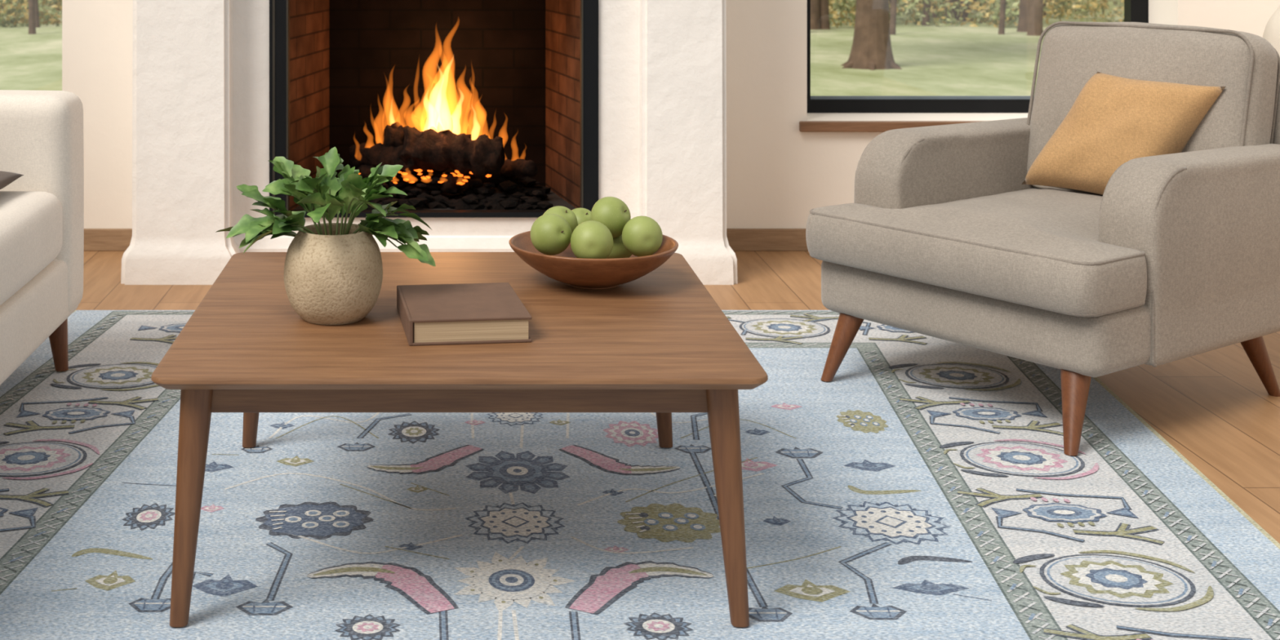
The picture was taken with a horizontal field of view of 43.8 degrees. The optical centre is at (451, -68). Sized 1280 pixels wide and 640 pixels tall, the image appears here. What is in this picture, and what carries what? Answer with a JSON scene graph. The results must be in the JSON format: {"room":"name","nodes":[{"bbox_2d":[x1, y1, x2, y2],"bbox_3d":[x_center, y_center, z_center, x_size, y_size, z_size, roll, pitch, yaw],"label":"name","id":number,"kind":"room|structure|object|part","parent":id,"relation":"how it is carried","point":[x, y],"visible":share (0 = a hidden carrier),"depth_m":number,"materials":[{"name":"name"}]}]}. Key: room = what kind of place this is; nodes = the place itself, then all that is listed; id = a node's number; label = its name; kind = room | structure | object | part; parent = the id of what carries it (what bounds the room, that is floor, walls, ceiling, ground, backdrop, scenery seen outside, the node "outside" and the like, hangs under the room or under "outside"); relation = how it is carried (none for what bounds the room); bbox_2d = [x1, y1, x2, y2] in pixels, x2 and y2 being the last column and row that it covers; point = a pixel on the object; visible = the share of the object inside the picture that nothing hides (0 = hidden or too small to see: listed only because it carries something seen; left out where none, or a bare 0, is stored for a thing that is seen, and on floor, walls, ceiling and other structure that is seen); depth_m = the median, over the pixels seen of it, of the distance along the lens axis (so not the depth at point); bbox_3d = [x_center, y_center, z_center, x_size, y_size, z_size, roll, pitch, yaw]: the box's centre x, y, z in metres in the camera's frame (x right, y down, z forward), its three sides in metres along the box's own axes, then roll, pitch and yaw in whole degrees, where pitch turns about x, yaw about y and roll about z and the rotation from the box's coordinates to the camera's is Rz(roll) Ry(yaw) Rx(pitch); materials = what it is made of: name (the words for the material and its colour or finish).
{"room":"living room","nodes":[
{"label":"living room","id":0,"kind":"room"},
{"bbox_2d":[62,0,1279,228],"bbox_3d":[0.200,-0.040,6.120,6.800,2.720,0.360,0,0,0],"label":"wall","id":1,"kind":"structure","parent":0,"point":[777,172],"depth_m":5.94,"materials":[{"name":"paint"}]},
{"bbox_2d":[84,228,132,250],"bbox_3d":[-2.150,1.159,5.932,2.100,0.083,0.016,0,0,0],"label":"baseboard","id":2,"kind":"structure","parent":1,"relation":"attached to","point":[95,239],"depth_m":5.92,"materials":[{"name":"brown wood"}]},
{"bbox_2d":[726,228,808,250],"bbox_3d":[2.283,1.159,5.932,2.635,0.083,0.016,0,0,0],"label":"baseboard","id":3,"kind":"structure","parent":1,"relation":"attached to","point":[739,239],"depth_m":5.92,"materials":[{"name":"brown wood"}]},
{"bbox_2d":[799,121,976,132],"bbox_3d":[2.042,0.731,5.926,1.461,0.038,0.028,0,0,0],"label":"trim","id":4,"kind":"structure","parent":1,"relation":"attached to","point":[804,126],"depth_m":5.91,"materials":[{"name":"brown wood"}]},
{"bbox_2d":[807,0,1148,112],"bbox_3d":[2.042,-0.120,6.220,1.401,1.660,0.060,0,0,0],"label":"frame","id":5,"kind":"object","parent":1,"relation":"attached to","point":[1135,11],"visible":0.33,"depth_m":6.19,"materials":[{"name":"black metal"}]},
{"bbox_2d":[810,95,1034,99],"bbox_3d":[2.042,0.652,6.218,1.261,0.012,0.015,0,0,0],"label":"bead","id":6,"kind":"object","parent":5,"relation":"attached to","point":[812,97],"visible":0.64,"depth_m":6.21},
{"bbox_2d":[75,250,1279,543],"bbox_3d":[0.200,1.260,2.570,6.800,0.120,6.740,0,0,0],"label":"floor","id":7,"kind":"structure","parent":0,"point":[1214,407],"depth_m":4.20,"materials":[{"name":"brown wood"}]},
{"bbox_2d":[120,0,737,284],"bbox_3d":[-0.080,-0.040,5.865,2.160,2.720,1.070,0,0,0],"label":"fireplace","id":8,"kind":"object","parent":7,"relation":"on","point":[625,100],"visible":0.72,"depth_m":5.50,"materials":[{"name":"paint"}]},
{"bbox_2d":[346,121,537,193],"bbox_3d":[-0.033,0.822,5.776,0.695,0.243,0.322,0,0,9],"label":"firewood logs","id":9,"kind":"object","parent":8,"relation":"in","point":[425,149],"visible":0.94,"depth_m":5.67,"materials":[{"name":"brown wood"}]},
{"bbox_2d":[0,310,1279,639],"bbox_3d":[0.103,1.193,2.958,3.402,0.013,4.016,0,0,0],"label":"area rug","id":10,"kind":"object","parent":7,"relation":"on","point":[928,489],"visible":0.8,"depth_m":3.20,"materials":[{"name":"blue carpet"}]},
{"bbox_2d":[0,89,84,385],"bbox_3d":[-1.473,0.733,3.330,0.934,0.906,2.088,0,0,0],"label":"sofa","id":11,"kind":"object","parent":10,"relation":"on","point":[42,211],"visible":1,"depth_m":4.15,"materials":[{"name":"beige fabric"}]},
{"bbox_2d":[0,170,23,189],"bbox_3d":[-1.325,0.632,3.930,0.420,0.059,0.340,0,0,0],"label":"throw pillow","id":12,"kind":"object","parent":11,"relation":"on","point":[6,178],"visible":1,"depth_m":4.01,"materials":[{"name":"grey fabric"}]},
{"bbox_2d":[0,191,62,305],"bbox_3d":[-1.400,0.768,3.600,0.788,0.220,1.090,0,0,0],"label":"seat cushion","id":13,"kind":"object","parent":11,"relation":"on","point":[31,222],"depth_m":3.83,"materials":[{"name":"beige fabric"}]},
{"bbox_3d":[-1.470,0.950,3.330,0.900,0.180,2.070,0,0,0],"label":"seat","id":14,"kind":"part","parent":11,"relation":"part of","materials":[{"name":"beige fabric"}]},
{"bbox_3d":[-1.073,1.111,4.270,0.063,0.152,0.060,0,0,0],"label":"leg","id":15,"kind":"part","parent":11,"relation":"part of","materials":[{"name":"brown wood"}]},
{"bbox_2d":[151,252,768,626],"bbox_3d":[0.013,0.968,3.170,1.049,0.436,1.053,0,0,0],"label":"coffee table","id":16,"kind":"object","parent":10,"relation":"on","point":[659,342],"visible":0.95,"depth_m":2.76,"materials":[{"name":"brown wood"}]},
{"bbox_3d":[-0.448,0.980,2.719,0.074,0.412,0.065,0,0,0],"label":"leg","id":17,"kind":"part","parent":16,"relation":"part of","materials":[{"name":"brown wood"}]},
{"bbox_3d":[-0.448,0.980,3.621,0.074,0.412,0.065,0,0,0],"label":"leg","id":18,"kind":"part","parent":16,"relation":"part of","materials":[{"name":"brown wood"}]},
{"bbox_2d":[214,146,435,324],"bbox_3d":[-0.235,0.587,3.058,0.383,0.326,0.264,0,0,-32],"label":"potted plant","id":19,"kind":"object","parent":16,"relation":"on","point":[333,272],"visible":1,"depth_m":3.02,"materials":[{"name":"green plant"}]},
{"bbox_2d":[396,282,532,346],"bbox_3d":[0.018,0.726,3.006,0.226,0.047,0.285,0,0,-6],"label":"book","id":20,"kind":"object","parent":16,"relation":"on","point":[463,313],"visible":1,"depth_m":2.90,"materials":[{"name":"paper"}]},
{"bbox_2d":[508,231,678,288],"bbox_3d":[0.302,0.705,3.360,0.360,0.090,0.360,0,0,0],"label":"fruit bowl","id":21,"kind":"object","parent":16,"relation":"on","point":[565,267],"visible":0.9,"depth_m":3.24,"materials":[{"name":"brown wood"}]},
{"bbox_2d":[530,213,571,255],"bbox_3d":[0.207,0.630,3.280,0.086,0.086,0.086,0,0,-17],"label":"apple","id":22,"kind":"object","parent":21,"relation":"in","point":[550,233],"visible":0.98,"depth_m":3.25,"materials":[{"name":"green food"}]},
{"bbox_2d":[542,205,577,234],"bbox_3d":[0.234,0.636,3.421,0.082,0.081,0.084,0,0,34],"label":"apple","id":23,"kind":"object","parent":21,"relation":"in","point":[568,215],"visible":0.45,"depth_m":3.40,"materials":[{"name":"green food"}]},
{"bbox_2d":[571,208,591,225],"bbox_3d":[0.282,0.639,3.441,0.075,0.073,0.075,0,0,27],"label":"apple","id":24,"kind":"object","parent":21,"relation":"in","point":[582,215],"visible":0.35,"depth_m":3.42,"materials":[{"name":"green food"}]},
{"bbox_2d":[570,220,613,258],"bbox_3d":[0.288,0.637,3.234,0.088,0.088,0.091,0,0,21],"label":"apple","id":25,"kind":"object","parent":21,"relation":"in","point":[591,239],"visible":0.93,"depth_m":3.20,"materials":[{"name":"green food"}]},
{"bbox_2d":[607,235,631,258],"bbox_3d":[0.354,0.665,3.371,0.078,0.079,0.078,0,0,20],"label":"apple","id":26,"kind":"object","parent":21,"relation":"in","point":[619,251],"visible":0.22,"depth_m":3.33,"materials":[{"name":"green food"}]},
{"bbox_2d":[591,196,631,237],"bbox_3d":[0.338,0.605,3.341,0.083,0.086,0.087,0,0,29],"label":"apple","id":27,"kind":"object","parent":26,"relation":"on","point":[612,212],"visible":0.8,"depth_m":3.31,"materials":[{"name":"green food"}]},
{"bbox_2d":[622,215,662,257],"bbox_3d":[0.396,0.633,3.281,0.085,0.085,0.078,0,0,-14],"label":"apple","id":28,"kind":"object","parent":21,"relation":"in","point":[642,236],"visible":0.98,"depth_m":3.25,"materials":[{"name":"green food"}]},
{"bbox_3d":[0.473,0.980,3.621,0.074,0.412,0.065,0,0,0],"label":"leg","id":29,"kind":"part","parent":16,"relation":"part of","materials":[{"name":"brown wood"}]},
{"bbox_3d":[0.473,0.980,2.719,0.074,0.412,0.065,0,0,0],"label":"leg","id":30,"kind":"part","parent":16,"relation":"part of","materials":[{"name":"brown wood"}]},
{"bbox_2d":[805,21,1279,455],"bbox_3d":[1.629,0.726,4.188,1.116,0.948,0.866,0,0,-35],"label":"armchair","id":31,"kind":"object","parent":10,"relation":"on","point":[941,236],"visible":0.97,"depth_m":3.92,"materials":[{"name":"grey fabric"}]},
{"bbox_3d":[1.047,1.101,4.183,0.130,0.172,0.070,0,0,-35],"label":"leg","id":32,"kind":"part","parent":31,"relation":"part of","materials":[{"name":"brown wood"}]},
{"bbox_3d":[1.467,0.783,4.507,0.798,0.475,0.159,0,0,-35],"label":"arm","id":33,"kind":"part","parent":31,"relation":"part of","materials":[{"name":"grey fabric"}]},
{"bbox_2d":[805,187,1146,316],"bbox_3d":[1.520,0.789,4.112,0.851,0.166,0.854,0,0,-35],"label":"seat cushion","id":34,"kind":"object","parent":31,"relation":"on","point":[1049,251],"depth_m":3.86,"materials":[{"name":"grey fabric"}]},
{"bbox_3d":[1.602,0.943,4.170,0.949,0.155,0.834,0,0,-35],"label":"seat","id":35,"kind":"part","parent":31,"relation":"part of","materials":[{"name":"grey fabric"}]},
{"bbox_3d":[1.431,1.101,3.635,0.069,0.172,0.138,0,0,41],"label":"leg","id":36,"kind":"part","parent":31,"relation":"part of","materials":[{"name":"brown wood"}]},
{"bbox_2d":[1021,71,1225,195],"bbox_3d":[1.809,0.553,4.255,0.240,0.330,0.488,0,0,-37],"label":"throw pillow","id":37,"kind":"object","parent":31,"relation":"on","point":[1113,121],"visible":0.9,"depth_m":4.19,"materials":[{"name":"yellow fabric"}]},
{"bbox_2d":[1026,22,1278,193],"bbox_3d":[1.933,0.512,4.382,0.293,0.519,0.663,0,0,-35],"label":"cushion","id":38,"kind":"object","parent":31,"relation":"on","point":[1245,114],"depth_m":4.25,"materials":[{"name":"grey fabric"}]},
{"bbox_3d":[1.895,0.783,3.944,0.748,0.475,0.159,0,0,-35],"label":"arm","id":39,"kind":"part","parent":31,"relation":"part of","materials":[{"name":"grey fabric"}]},
{"bbox_3d":[2.084,1.107,4.078,0.125,0.185,0.069,0,0,19],"label":"leg","id":40,"kind":"part","parent":31,"relation":"part of","materials":[{"name":"brown wood"}]},
{"bbox_3d":[2.019,0.700,4.464,0.160,0.598,0.810,0,0,-35],"label":"frame","id":41,"kind":"part","parent":31,"relation":"part of","materials":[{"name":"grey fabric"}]},
{"bbox_3d":[2.860,0.927,5.200,0.410,0.545,0.410,0,0,0],"label":"side table","id":42,"kind":"object","parent":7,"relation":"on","visible":0},
{"bbox_2d":[1262,5,1279,56],"bbox_3d":[2.860,0.386,5.200,0.330,0.538,0.330,0,0,0],"label":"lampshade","id":43,"kind":"object","parent":42,"relation":"on","point":[1272,30],"visible":0.38,"depth_m":5.19,"materials":[{"name":"white fabric"}]},
{"label":"outside","id":44,"kind":"structure","parent":0,"visible":0},
{"bbox_2d":[0,3,1124,95],"bbox_3d":[2.500,1.650,33.250,85.000,0.300,53.500,0,0,0],"label":"lawn","id":45,"kind":"structure","parent":44,"point":[964,60],"depth_m":18.52,"materials":[{"name":"green plant"}]},
{"bbox_2d":[0,0,1124,35],"bbox_3d":[2.991,-2.533,34.955,96.071,8.238,25.409,0,0,0],"label":"trees","id":46,"kind":"object","parent":45,"relation":"on","point":[1031,14],"visible":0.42,"depth_m":25.32,"materials":[{"name":"green plant"}]},
{"bbox_2d":[841,0,902,70],"bbox_3d":[4.287,-1.437,17.408,3.891,5.949,4.459,0,0,0],"label":"oak tree","id":47,"kind":"object","parent":45,"relation":"on","point":[871,48],"visible":0.9,"depth_m":17.33,"materials":[{"name":"brown plant"}]}
]}

